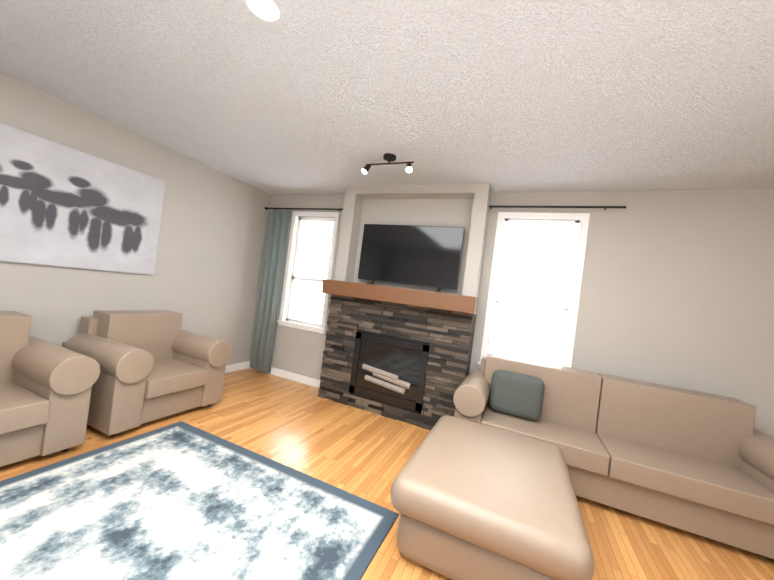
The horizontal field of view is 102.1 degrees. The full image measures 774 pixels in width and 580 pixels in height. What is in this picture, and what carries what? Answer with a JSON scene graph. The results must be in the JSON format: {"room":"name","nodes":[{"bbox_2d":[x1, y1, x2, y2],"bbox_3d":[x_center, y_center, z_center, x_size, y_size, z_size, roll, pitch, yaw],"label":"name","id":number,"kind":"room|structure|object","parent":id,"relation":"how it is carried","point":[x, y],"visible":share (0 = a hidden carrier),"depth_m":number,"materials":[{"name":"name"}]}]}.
{"room":"living room","nodes":[
{"label":"living room","id":0,"kind":"room"},
{"bbox_2d":[0,71,270,364],"bbox_3d":[-2.870,-0.318,2.701,0.120,2.750,4.770,7,0,23],"label":"wall","id":1,"kind":"structure","parent":0,"point":[204,279],"depth_m":3.45,"materials":[{"name":"beige paint"}]},
{"bbox_2d":[0,122,165,274],"bbox_3d":[-2.737,-0.704,2.700,0.034,1.010,1.450,7,0,23],"label":"framed picture","id":2,"kind":"object","parent":1,"relation":"attached to","point":[63,205],"visible":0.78,"depth_m":2.71},
{"bbox_2d":[225,361,249,372],"bbox_3d":[-2.997,1.001,2.612,0.015,0.100,4.650,7,0,23],"label":"baseboard","id":3,"kind":"structure","parent":1,"relation":"attached to","point":[238,366],"depth_m":4.53,"materials":[{"name":"white wood"}]},
{"bbox_2d":[0,368,773,579],"bbox_3d":[-0.553,1.467,-0.526,11.500,0.250,13.000,7,0,32],"label":"floor","id":4,"kind":"structure","parent":0,"point":[307,430],"depth_m":2.44,"materials":[{"name":"brown wood"}]},
{"bbox_2d":[0,311,99,466],"bbox_3d":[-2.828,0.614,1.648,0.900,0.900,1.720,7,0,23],"label":"armchair","id":5,"kind":"object","parent":4,"relation":"on","point":[45,390],"visible":1,"depth_m":2.12,"materials":[{"name":"leather"}]},
{"bbox_2d":[62,310,231,436],"bbox_3d":[-2.253,0.694,2.993,0.900,0.900,1.030,7,0,23],"label":"armchair","id":6,"kind":"object","parent":4,"relation":"on","point":[156,364],"visible":0.85,"depth_m":2.79,"materials":[{"name":"leather"}]},
{"bbox_2d":[0,421,398,579],"bbox_3d":[-1.359,1.244,1.316,2.120,0.012,2.380,7,0,23],"label":"living room rug","id":7,"kind":"object","parent":4,"relation":"on","point":[181,500],"visible":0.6,"depth_m":1.75,"materials":[{"name":"white carpet"}]},
{"bbox_2d":[334,184,491,376],"bbox_3d":[0.160,0.118,3.712,1.740,2.650,0.250,7,0,23],"label":"chase","id":8,"kind":"object","parent":4,"relation":"on","point":[466,206],"visible":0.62,"depth_m":3.69,"materials":[{"name":"beige paint"}]},
{"bbox_2d":[318,294,472,429],"bbox_3d":[0.016,0.784,3.571,1.740,1.290,0.050,7,0,23],"label":"stone fireplace surround","id":9,"kind":"structure","parent":8,"relation":"attached to","point":[445,335],"depth_m":3.50,"materials":[{"name":"black stone"}]},
{"bbox_2d":[349,332,429,411],"bbox_3d":[0.004,0.909,3.553,0.900,0.720,0.070,7,0,23],"label":"firebox","id":10,"kind":"object","parent":9,"relation":"in","point":[389,370],"visible":0.96,"depth_m":3.54,"materials":[{"name":"black metal"}]},
{"bbox_2d":[322,279,477,313],"bbox_3d":[0.077,0.056,3.506,1.800,0.170,0.200,7,0,23],"label":"mantel beam","id":11,"kind":"structure","parent":8,"relation":"attached to","point":[448,302],"depth_m":3.35,"materials":[{"name":"brown wood"}]},
{"bbox_2d":[358,224,464,292],"bbox_3d":[0.240,-0.387,3.680,1.240,0.748,0.200,7,0,23],"label":"screen","id":12,"kind":"object","parent":8,"relation":"attached to","point":[429,256],"visible":0.88,"depth_m":3.64,"materials":[{"name":"black plastic"}]},
{"bbox_2d":[391,415,593,579],"bbox_3d":[0.638,1.282,1.986,0.940,0.440,1.180,7,0,23],"label":"leather ottoman","id":13,"kind":"object","parent":4,"relation":"on","point":[470,500],"visible":1,"depth_m":1.57,"materials":[{"name":"beige leather"}]},
{"bbox_2d":[453,353,773,558],"bbox_3d":[1.760,1.194,2.600,2.310,0.900,0.780,7,0,23],"label":"sofa","id":14,"kind":"object","parent":4,"relation":"on","point":[696,462],"visible":0.71,"depth_m":2.37,"materials":[{"name":"leather"}]},
{"bbox_2d":[489,370,544,420],"bbox_3d":[1.169,0.944,2.835,0.440,0.380,0.160,7,0,23],"label":"pillow","id":15,"kind":"object","parent":14,"relation":"on","point":[517,394],"visible":0.98,"depth_m":2.76,"materials":[{"name":"grey fabric"}]},
{"bbox_2d":[0,0,773,193],"bbox_3d":[-0.274,-1.419,-0.166,12.000,0.250,13.500,7,0,32],"label":"ceiling","id":16,"kind":"structure","parent":0,"point":[316,96],"depth_m":1.91,"materials":[{"name":"white paint"}]},
{"bbox_2d":[246,0,279,21],"bbox_3d":[-0.576,-1.320,1.460,0.150,0.008,0.150,7,0,23],"label":"recessed light","id":17,"kind":"object","parent":16,"relation":"in","point":[267,10],"visible":1,"depth_m":1.47,"materials":[{"name":"beige"}]},
{"bbox_2d":[361,153,413,173],"bbox_3d":[0.012,-1.155,2.892,0.511,0.170,0.128,7,0,23],"label":"track spotlight","id":18,"kind":"object","parent":16,"relation":"attached to","point":[389,157],"visible":1,"depth_m":2.87,"materials":[{"name":"black metal"}]},
{"bbox_2d":[250,189,773,437],"bbox_3d":[1.646,0.252,3.282,8.020,2.750,0.140,7,0,23],"label":"wall","id":19,"kind":"structure","parent":0,"point":[677,288],"depth_m":2.85,"materials":[{"name":"beige paint"}]},
{"bbox_2d":[249,363,320,387],"bbox_3d":[-1.402,1.211,4.443,1.440,0.100,0.015,7,0,23],"label":"baseboard","id":20,"kind":"structure","parent":19,"relation":"attached to","point":[285,374],"depth_m":4.39,"materials":[{"name":"white wood"}]},
{"bbox_2d":[265,207,342,211],"bbox_3d":[-1.164,-1.137,4.427,1.404,0.040,0.112,7,0,23],"label":"curtain rod","id":21,"kind":"object","parent":19,"relation":"attached to","point":[267,208],"visible":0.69,"depth_m":4.34,"materials":[{"name":"black metal"}]},
{"bbox_2d":[250,210,290,372],"bbox_3d":[-1.711,0.004,4.553,0.400,2.340,0.092,7,0,23],"label":"curtain","id":22,"kind":"object","parent":21,"relation":"hanging from","point":[270,290],"visible":0.98,"depth_m":4.53,"materials":[{"name":"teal fabric"}]},
{"bbox_2d":[277,211,339,333],"bbox_3d":[-1.087,-0.271,4.458,0.830,1.660,0.180,7,0,23],"label":"window","id":23,"kind":"structure","parent":19,"relation":"in","point":[290,278],"depth_m":4.53,"materials":[{"name":"white"}]},
{"bbox_2d":[478,212,589,367],"bbox_3d":[1.533,0.051,3.320,0.900,1.720,0.180,7,0,23],"label":"window","id":24,"kind":"structure","parent":19,"relation":"in","point":[569,309],"depth_m":3.28,"materials":[{"name":"white"}]},
{"bbox_2d":[489,205,625,210],"bbox_3d":[1.635,-0.844,3.214,1.332,0.040,0.112,7,0,23],"label":"curtain rod","id":25,"kind":"object","parent":19,"relation":"attached to","point":[502,206],"visible":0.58,"depth_m":3.14,"materials":[{"name":"black metal"}]},
{"label":"outside","id":26,"kind":"structure","parent":0,"visible":0},
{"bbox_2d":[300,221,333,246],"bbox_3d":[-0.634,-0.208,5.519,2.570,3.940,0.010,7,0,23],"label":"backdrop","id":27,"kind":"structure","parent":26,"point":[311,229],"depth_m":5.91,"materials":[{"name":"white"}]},
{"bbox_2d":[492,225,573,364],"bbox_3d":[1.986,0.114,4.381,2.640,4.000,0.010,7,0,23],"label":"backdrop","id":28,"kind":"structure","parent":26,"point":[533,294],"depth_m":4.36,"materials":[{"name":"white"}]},
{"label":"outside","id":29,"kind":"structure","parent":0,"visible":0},
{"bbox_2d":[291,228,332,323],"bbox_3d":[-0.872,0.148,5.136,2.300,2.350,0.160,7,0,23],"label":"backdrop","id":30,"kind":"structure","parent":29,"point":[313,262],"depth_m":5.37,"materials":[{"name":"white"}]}
]}

